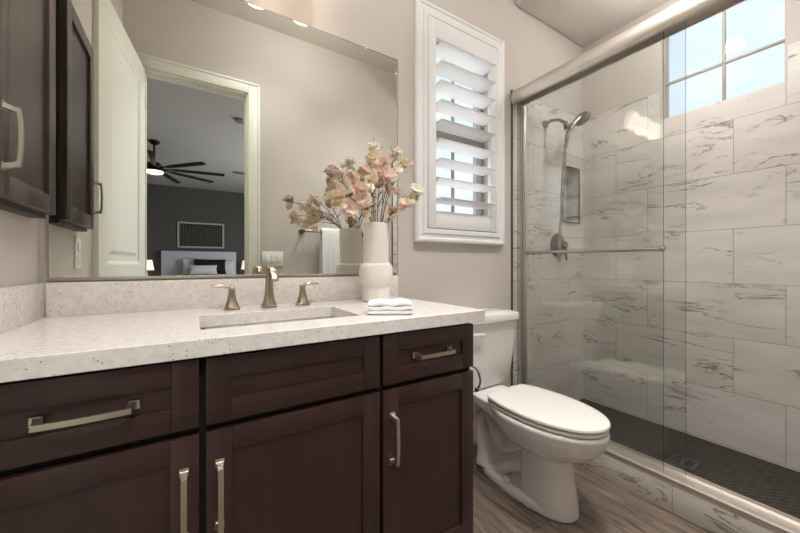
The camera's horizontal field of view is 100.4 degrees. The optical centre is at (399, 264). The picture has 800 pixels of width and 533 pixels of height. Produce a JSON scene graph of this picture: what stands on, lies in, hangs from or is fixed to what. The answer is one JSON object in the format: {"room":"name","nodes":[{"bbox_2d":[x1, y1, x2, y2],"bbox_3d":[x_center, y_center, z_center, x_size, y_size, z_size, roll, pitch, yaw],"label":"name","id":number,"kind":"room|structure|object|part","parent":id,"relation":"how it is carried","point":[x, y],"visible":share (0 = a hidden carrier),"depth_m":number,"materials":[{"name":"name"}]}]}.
{"room":"bathroom","nodes":[
{"label":"bathroom","id":0,"kind":"room"},
{"bbox_2d":[0,209,37,286],"bbox_3d":[-0.714,-0.458,0.288,0.120,3.040,1.642,0,0,-32],"label":"wall","id":1,"kind":"structure","parent":0,"point":[18,233],"depth_m":0.89,"materials":[{"name":"beige paint"}]},
{"bbox_2d":[0,0,55,218],"bbox_3d":[-0.937,-0.513,0.835,0.084,0.760,0.352,0,0,-32],"label":"upper cabinet","id":2,"kind":"object","parent":1,"relation":"attached to","point":[27,27],"visible":1,"depth_m":0.84,"materials":[{"name":"black wood"}]},
{"bbox_3d":[-0.831,-0.273,0.715,0.031,0.147,0.018,0,0,-32],"label":"handle","id":3,"kind":"part","parent":2,"relation":"part of","materials":[{"name":"silver metal"}]},
{"bbox_2d":[38,0,581,422],"bbox_3d":[0.131,-0.458,1.879,3.246,3.040,0.150,0,0,-32],"label":"wall","id":4,"kind":"structure","parent":0,"point":[464,275],"depth_m":1.87,"materials":[{"name":"beige paint"}]},
{"bbox_2d":[46,275,397,317],"bbox_3d":[-0.546,0.109,1.351,1.255,0.106,0.020,0,0,-32],"label":"backsplash","id":5,"kind":"structure","parent":4,"relation":"attached to","point":[63,299],"depth_m":1.18,"materials":[{"name":"stone"}]},
{"bbox_2d":[47,0,397,280],"bbox_3d":[-0.545,-0.500,1.357,1.262,1.100,0.012,0,0,-32],"label":"mirror","id":6,"kind":"object","parent":4,"relation":"attached to","point":[195,138],"visible":0.93,"depth_m":1.25,"materials":[{"name":"silver glass"}]},
{"bbox_2d":[436,41,483,215],"bbox_3d":[0.315,-0.758,1.995,0.480,1.080,0.048,0,0,-32],"label":"window","id":7,"kind":"structure","parent":4,"relation":"in","point":[480,162],"depth_m":2.06,"materials":[{"name":"beige plastic"}]},
{"bbox_2d":[413,0,504,245],"bbox_3d":[0.367,-0.759,1.918,0.679,1.282,0.111,0,0,-32],"label":"window shutter","id":8,"kind":"object","parent":7,"relation":"attached to","point":[463,44],"visible":1,"depth_m":1.87,"materials":[{"name":"white wood"}]},
{"bbox_3d":[0.366,-0.760,1.919,0.525,1.127,0.026,0,0,-32],"label":"panel frame","id":9,"kind":"part","parent":8,"relation":"part of","materials":[{"name":"white wood"}]},
{"bbox_2d":[473,422,476,444],"bbox_3d":[0.339,1.002,1.913,0.870,0.120,0.014,0,0,-32],"label":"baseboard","id":10,"kind":"structure","parent":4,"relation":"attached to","point":[474,423],"depth_m":1.97,"materials":[{"name":"white paint"}]},
{"bbox_2d":[511,89,512,385],"bbox_3d":[1.126,-0.034,1.518,0.006,2.192,1.522,0,0,-32],"label":"trim","id":11,"kind":"structure","parent":4,"relation":"attached to","point":[512,89],"depth_m":2.15,"materials":[{"name":"silver metal"}]},
{"bbox_2d":[513,100,582,399],"bbox_3d":[1.078,-0.031,2.380,0.832,2.186,0.012,0,0,-32],"label":"shower tile","id":12,"kind":"structure","parent":4,"relation":"attached to","point":[554,288],"depth_m":2.34,"materials":[{"name":"stone"}]},
{"bbox_2d":[551,233,567,260],"bbox_3d":[1.160,-0.125,2.380,0.170,0.196,0.073,0,0,-32],"label":"shower valve","id":13,"kind":"object","parent":12,"relation":"attached to","point":[554,241],"visible":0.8,"depth_m":2.37,"materials":[{"name":"silver metal"}]},
{"bbox_3d":[1.164,-0.097,2.374,0.056,0.139,0.059,0,0,-32],"label":"lever","id":14,"kind":"part","parent":13,"relation":"part of","materials":[{"name":"silver metal"}]},
{"bbox_2d":[542,111,590,261],"bbox_3d":[1.129,-0.527,2.257,0.297,1.018,0.139,0,0,12],"label":"shower","id":15,"kind":"object","parent":12,"relation":"attached to","point":[582,118],"visible":0.98,"depth_m":2.23,"materials":[{"name":"silver metal"}]},
{"bbox_3d":[1.052,-0.973,2.272,0.058,0.066,0.142,0,0,-32],"label":"arm","id":16,"kind":"part","parent":15,"relation":"part of","materials":[{"name":"silver metal"}]},
{"bbox_2d":[563,168,576,221],"bbox_3d":[1.253,-0.521,2.553,0.229,0.424,0.094,0,0,-32],"label":"wall niche","id":17,"kind":"object","parent":12,"relation":"in","point":[570,194],"visible":0.31,"depth_m":2.62,"materials":[{"name":"stone"}]},
{"bbox_2d":[562,165,579,223],"bbox_3d":[1.284,-0.521,2.504,0.226,0.421,0.010,0,0,-32],"label":"trim","id":18,"kind":"structure","parent":4,"relation":"attached to","point":[566,165],"depth_m":2.56,"materials":[{"name":"silver metal"}]},
{"bbox_2d":[516,0,669,46],"bbox_3d":[1.533,-1.833,1.774,0.885,0.290,1.522,0,0,-32],"label":"ceiling","id":19,"kind":"structure","parent":0,"point":[584,22],"depth_m":2.25,"materials":[{"name":"beige paint"}]},
{"bbox_2d":[473,399,799,532],"bbox_3d":[0.590,1.102,1.121,3.176,0.120,1.822,0,0,-32],"label":"floor","id":20,"kind":"structure","parent":0,"point":[605,506],"depth_m":1.55,"materials":[{"name":"brown wood"}]},
{"bbox_2d":[0,357,201,532],"bbox_3d":[-0.757,0.633,0.859,0.412,0.858,0.625,0,0,-32],"label":"vanity cabinet","id":21,"kind":"object","parent":20,"relation":"on","point":[116,450],"visible":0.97,"depth_m":0.65,"materials":[{"name":"brown wood"}]},
{"bbox_3d":[-0.586,0.284,0.621,0.157,0.018,0.039,0,0,-32],"label":"handle","id":22,"kind":"part","parent":21,"relation":"part of","materials":[{"name":"silver metal"}]},
{"bbox_3d":[-0.602,0.284,0.646,0.364,0.149,0.020,0,0,-32],"label":"drawer","id":23,"kind":"part","parent":21,"relation":"part of","materials":[{"name":"brown wood"}]},
{"bbox_3d":[-0.602,0.662,0.646,0.364,0.575,0.020,0,0,-32],"label":"door","id":24,"kind":"part","parent":21,"relation":"part of","materials":[{"name":"brown wood"}]},
{"bbox_3d":[-0.456,0.519,0.703,0.018,0.157,0.039,0,0,-32],"label":"handle","id":25,"kind":"part","parent":21,"relation":"part of","materials":[{"name":"silver metal"}]},
{"bbox_2d":[0,275,484,382],"bbox_3d":[-0.399,0.129,1.097,1.275,0.146,0.606,0,0,-32],"label":"countertop","id":26,"kind":"structure","parent":21,"relation":"on","point":[49,329],"depth_m":0.96,"materials":[{"name":"stone"}]},
{"bbox_2d":[210,266,319,310],"bbox_3d":[-0.478,0.084,1.236,0.387,0.156,0.126,0,0,-32],"label":"faucet","id":27,"kind":"object","parent":26,"relation":"on","point":[271,273],"visible":1,"depth_m":1.24,"materials":[{"name":"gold metal"}]},
{"bbox_3d":[-0.629,0.083,1.180,0.072,0.027,0.022,0,0,-37],"label":"lever","id":28,"kind":"part","parent":27,"relation":"part of","materials":[{"name":"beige metal"}]},
{"bbox_3d":[-0.604,0.122,1.197,0.055,0.080,0.055,0,0,-32],"label":"handle","id":29,"kind":"part","parent":27,"relation":"part of","materials":[{"name":"beige metal"}]},
{"bbox_3d":[-0.478,0.084,1.236,0.057,0.156,0.126,0,0,-32],"label":"spout","id":30,"kind":"part","parent":27,"relation":"part of","materials":[{"name":"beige metal"}]},
{"bbox_3d":[-0.389,0.122,1.333,0.055,0.080,0.055,0,0,-32],"label":"handle","id":31,"kind":"part","parent":27,"relation":"part of","materials":[{"name":"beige metal"}]},
{"bbox_3d":[-0.363,0.083,1.347,0.072,0.027,0.022,0,0,-27],"label":"lever","id":32,"kind":"part","parent":27,"relation":"part of","materials":[{"name":"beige metal"}]},
{"bbox_2d":[200,316,334,328],"bbox_3d":[-0.379,0.271,1.056,0.490,0.138,0.316,0,0,-32],"label":"sink","id":33,"kind":"object","parent":26,"relation":"in","point":[331,316],"visible":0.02,"depth_m":1.16,"materials":[{"name":"white ceramic"}]},
{"bbox_2d":[359,222,392,301],"bbox_3d":[-0.106,-0.009,1.470,0.147,0.342,0.147,0,0,-32],"label":"vase","id":34,"kind":"object","parent":26,"relation":"on","point":[375,272],"visible":0.98,"depth_m":1.42,"materials":[{"name":"beige ceramic"}]},
{"bbox_2d":[321,164,364,209],"bbox_3d":[-0.172,-0.114,1.293,0.073,0.482,0.331,0,0,31],"label":"dried flower","id":35,"kind":"object","parent":34,"relation":"in","point":[332,171],"visible":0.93,"depth_m":1.20,"materials":[{"name":"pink plant"}]},
{"bbox_3d":[-0.163,-0.109,1.307,0.073,0.471,0.299,0,0,31],"label":"stem","id":36,"kind":"part","parent":35,"relation":"part of","materials":[{"name":"brown plant"}]},
{"bbox_2d":[335,178,372,217],"bbox_3d":[-0.166,-0.103,1.338,0.144,0.460,0.256,0,0,4],"label":"dried flower","id":37,"kind":"object","parent":34,"relation":"in","point":[365,201],"visible":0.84,"depth_m":1.25,"materials":[{"name":"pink plant"}]},
{"bbox_2d":[340,192,375,221],"bbox_3d":[-0.150,-0.077,1.343,0.084,0.408,0.308,0,0,24],"label":"dried flower","id":38,"kind":"object","parent":34,"relation":"in","point":[349,207],"visible":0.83,"depth_m":1.24,"materials":[{"name":"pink plant"}]},
{"bbox_2d":[343,169,380,218],"bbox_3d":[-0.126,-0.119,1.335,0.135,0.492,0.232,0,0,29],"label":"dried flower","id":39,"kind":"object","parent":34,"relation":"in","point":[359,188],"visible":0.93,"depth_m":1.25,"materials":[{"name":"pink plant"}]},
{"bbox_2d":[356,153,373,220],"bbox_3d":[-0.130,-0.184,1.439,0.088,0.622,0.170,0,0,9],"label":"dried flower","id":40,"kind":"object","parent":34,"relation":"in","point":[364,169],"visible":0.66,"depth_m":1.40,"materials":[{"name":"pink plant"}]},
{"bbox_3d":[-0.134,-0.170,1.467,0.065,0.593,0.137,0,0,38],"label":"stem","id":41,"kind":"part","parent":40,"relation":"part of","materials":[{"name":"brown plant"}]},
{"bbox_2d":[365,167,381,221],"bbox_3d":[-0.108,-0.167,1.424,0.072,0.588,0.262,0,0,0],"label":"dried flower","id":42,"kind":"object","parent":34,"relation":"in","point":[373,178],"visible":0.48,"depth_m":1.31,"materials":[{"name":"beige plant"}]},
{"bbox_3d":[-0.102,-0.150,1.423,0.055,0.554,0.227,0,0,6],"label":"stem","id":43,"kind":"part","parent":42,"relation":"part of","materials":[{"name":"brown plant"}]},
{"bbox_2d":[367,137,383,221],"bbox_3d":[-0.109,-0.210,1.445,0.084,0.674,0.110,0,0,28],"label":"dried flower","id":44,"kind":"object","parent":34,"relation":"in","point":[373,155],"visible":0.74,"depth_m":1.43,"materials":[{"name":"beige plant"}]},
{"bbox_2d":[371,154,397,221],"bbox_3d":[-0.061,-0.160,1.410,0.106,0.574,0.158,0,0,6],"label":"dried flower","id":45,"kind":"object","parent":34,"relation":"in","point":[383,162],"visible":0.96,"depth_m":1.38,"materials":[{"name":"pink plant"}]},
{"bbox_3d":[-0.056,-0.143,1.436,0.067,0.541,0.137,0,0,-15],"label":"stem","id":46,"kind":"part","parent":45,"relation":"part of","materials":[{"name":"brown plant"}]},
{"bbox_2d":[374,175,400,221],"bbox_3d":[-0.069,-0.136,1.456,0.106,0.526,0.128,0,0,-32],"label":"dried flower","id":47,"kind":"object","parent":34,"relation":"in","point":[389,190],"visible":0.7,"depth_m":1.44,"materials":[{"name":"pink plant"}]},
{"bbox_3d":[-0.083,-0.115,1.470,0.076,0.483,0.062,0,0,11],"label":"stem","id":48,"kind":"part","parent":47,"relation":"part of","materials":[{"name":"brown plant"}]},
{"bbox_2d":[382,146,402,221],"bbox_3d":[-0.054,-0.213,1.518,0.170,0.681,0.044,0,0,-45],"label":"dried flower","id":49,"kind":"object","parent":34,"relation":"in","point":[398,150],"visible":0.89,"depth_m":1.56,"materials":[{"name":"beige plant"}]},
{"bbox_2d":[381,156,413,221],"bbox_3d":[-0.022,-0.198,1.528,0.116,0.651,0.245,0,0,17],"label":"dried flower","id":50,"kind":"object","parent":34,"relation":"in","point":[398,166],"visible":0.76,"depth_m":1.54,"materials":[{"name":"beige plant"}]},
{"bbox_2d":[384,197,414,221],"bbox_3d":[-0.018,-0.076,1.425,0.066,0.406,0.195,0,0,-40],"label":"dried flower","id":51,"kind":"object","parent":34,"relation":"in","point":[403,203],"visible":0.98,"depth_m":1.39,"materials":[{"name":"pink plant"}]},
{"bbox_2d":[387,183,423,222],"bbox_3d":[-0.001,-0.115,1.458,0.211,0.484,0.076,0,0,-9],"label":"dried flower","id":52,"kind":"object","parent":34,"relation":"in","point":[416,190],"visible":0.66,"depth_m":1.46,"materials":[{"name":"beige plant"}]},
{"bbox_2d":[368,298,412,314],"bbox_3d":[-0.032,0.139,1.112,0.145,0.045,0.110,0,0,-2],"label":"folded towel","id":53,"kind":"object","parent":26,"relation":"on","point":[381,306],"visible":1,"depth_m":1.06,"materials":[{"name":"white fabric"}]},
{"bbox_2d":[200,317,379,532],"bbox_3d":[-0.391,0.633,1.090,0.452,0.858,0.625,0,0,-32],"label":"vanity cabinet","id":54,"kind":"object","parent":20,"relation":"on","point":[291,434],"visible":0.98,"depth_m":0.85,"materials":[{"name":"brown wood"}]},
{"bbox_3d":[-0.398,0.519,0.739,0.018,0.157,0.039,0,0,-32],"label":"handle","id":55,"kind":"part","parent":54,"relation":"part of","materials":[{"name":"silver metal"}]},
{"bbox_3d":[-0.251,0.284,0.867,0.440,0.149,0.020,0,0,-32],"label":"drawer","id":56,"kind":"part","parent":54,"relation":"part of","materials":[{"name":"brown wood"}]},
{"bbox_3d":[-0.251,0.662,0.867,0.440,0.575,0.020,0,0,-32],"label":"door","id":57,"kind":"part","parent":54,"relation":"part of","materials":[{"name":"brown wood"}]},
{"bbox_2d":[378,323,472,532],"bbox_3d":[-0.042,0.633,1.310,0.372,0.858,0.625,0,0,-32],"label":"vanity cabinet","id":58,"kind":"object","parent":20,"relation":"on","point":[425,390],"visible":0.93,"depth_m":1.08,"materials":[{"name":"brown wood"}]},
{"bbox_3d":[-0.014,0.519,0.981,0.018,0.157,0.039,0,0,-32],"label":"handle","id":59,"kind":"part","parent":58,"relation":"part of","materials":[{"name":"silver metal"}]},
{"bbox_3d":[0.087,0.583,1.104,0.372,0.758,0.019,0,0,-32],"label":"frame","id":60,"kind":"part","parent":58,"relation":"part of","materials":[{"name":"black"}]},
{"bbox_3d":[0.100,0.284,1.087,0.364,0.149,0.020,0,0,-32],"label":"drawer","id":61,"kind":"part","parent":58,"relation":"part of","materials":[{"name":"brown wood"}]},
{"bbox_3d":[0.115,0.284,1.063,0.157,0.018,0.039,0,0,-32],"label":"handle","id":62,"kind":"part","parent":58,"relation":"part of","materials":[{"name":"silver metal"}]},
{"bbox_2d":[471,366,481,391],"bbox_3d":[0.248,0.443,1.299,0.126,0.112,0.056,0,0,-15],"label":"paper holder","id":63,"kind":"object","parent":58,"relation":"attached to","point":[475,368],"visible":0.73,"depth_m":1.30,"materials":[{"name":"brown metal"}]},
{"bbox_2d":[470,307,610,522],"bbox_3d":[0.580,0.658,1.602,0.450,0.807,0.783,0,0,-32],"label":"toilet","id":64,"kind":"object","parent":20,"relation":"on","point":[530,438],"visible":0.91,"depth_m":1.46,"materials":[{"name":"white ceramic"}]},
{"bbox_3d":[0.389,0.358,1.684,0.089,0.029,0.026,0,0,-32],"label":"flush lever","id":65,"kind":"part","parent":64,"relation":"part of","materials":[{"name":"white ceramic"}]},
{"bbox_3d":[0.429,0.488,1.843,0.424,0.357,0.206,0,0,-32],"label":"tank","id":66,"kind":"part","parent":64,"relation":"part of","materials":[{"name":"white ceramic"}]},
{"bbox_3d":[0.431,0.282,1.839,0.450,0.054,0.224,0,0,-32],"label":"tank lid","id":67,"kind":"part","parent":64,"relation":"part of","materials":[{"name":"white ceramic"}]},
{"bbox_3d":[0.585,0.863,1.595,0.370,0.398,0.765,0,0,-32],"label":"bowl","id":68,"kind":"part","parent":64,"relation":"part of","materials":[{"name":"white ceramic"}]},
{"bbox_3d":[0.660,0.653,1.475,0.344,0.016,0.473,0,0,-32],"label":"seat","id":69,"kind":"part","parent":64,"relation":"part of","materials":[{"name":"white plastic"}]},
{"bbox_3d":[0.654,0.640,1.485,0.348,0.043,0.505,0,0,-32],"label":"lid","id":70,"kind":"part","parent":64,"relation":"part of","materials":[{"name":"white plastic"}]},
{"bbox_2d":[578,453,779,532],"bbox_3d":[1.163,0.997,1.534,0.120,0.130,1.510,0,0,-32],"label":"shower curb","id":71,"kind":"object","parent":20,"relation":"on","point":[710,516],"visible":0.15,"depth_m":1.42,"materials":[{"name":"stone"}]},
{"bbox_2d":[511,0,799,532],"bbox_3d":[1.160,-0.096,1.539,0.124,2.064,1.497,0,0,-32],"label":"shower door frame","id":72,"kind":"structure","parent":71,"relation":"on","point":[649,32],"depth_m":1.55,"materials":[{"name":"silver metal"}]},
{"bbox_2d":[525,31,665,470],"bbox_3d":[0.947,-0.068,1.787,0.066,1.971,0.805,0,0,-32],"label":"shower door","id":73,"kind":"structure","parent":72,"relation":"attached to","point":[662,247],"depth_m":1.48,"materials":[{"name":"clear glass"}]},
{"bbox_3d":[0.966,-0.068,1.814,0.006,1.971,0.780,0,0,-32],"label":"glass panel","id":74,"kind":"part","parent":73,"relation":"part of","materials":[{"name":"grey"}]},
{"bbox_2d":[522,21,685,475],"bbox_3d":[1.014,-0.068,1.798,0.006,1.971,0.838,0,0,-32],"label":"shower door","id":75,"kind":"structure","parent":72,"relation":"attached to","point":[685,21],"depth_m":1.44,"materials":[{"name":"clear glass"}]},
{"bbox_2d":[666,453,700,470],"bbox_3d":[1.494,1.040,1.756,0.110,0.003,0.110,0,0,-32],"label":"shower drain","id":76,"kind":"object","parent":20,"relation":"on","point":[675,458],"visible":0.96,"depth_m":1.75,"materials":[{"name":"silver metal"}]},
{"bbox_2d":[582,0,799,119],"bbox_3d":[1.887,-0.458,1.997,0.128,3.040,1.522,0,0,-32],"label":"wall","id":77,"kind":"structure","parent":0,"point":[639,75],"depth_m":2.30,"materials":[{"name":"beige paint"}]},
{"bbox_2d":[583,40,799,471],"bbox_3d":[1.828,-0.031,1.960,0.012,2.186,1.498,0,0,-32],"label":"wall tile","id":78,"kind":"structure","parent":77,"relation":"attached to","point":[743,151],"depth_m":1.98,"materials":[{"name":"tile"}]},
{"bbox_2d":[664,10,784,118],"bbox_3d":[1.893,-1.238,1.976,0.040,0.600,0.555,0,0,-32],"label":"window","id":79,"kind":"structure","parent":77,"relation":"in","point":[724,62],"depth_m":1.96,"materials":[{"name":"beige plastic"}]}
]}

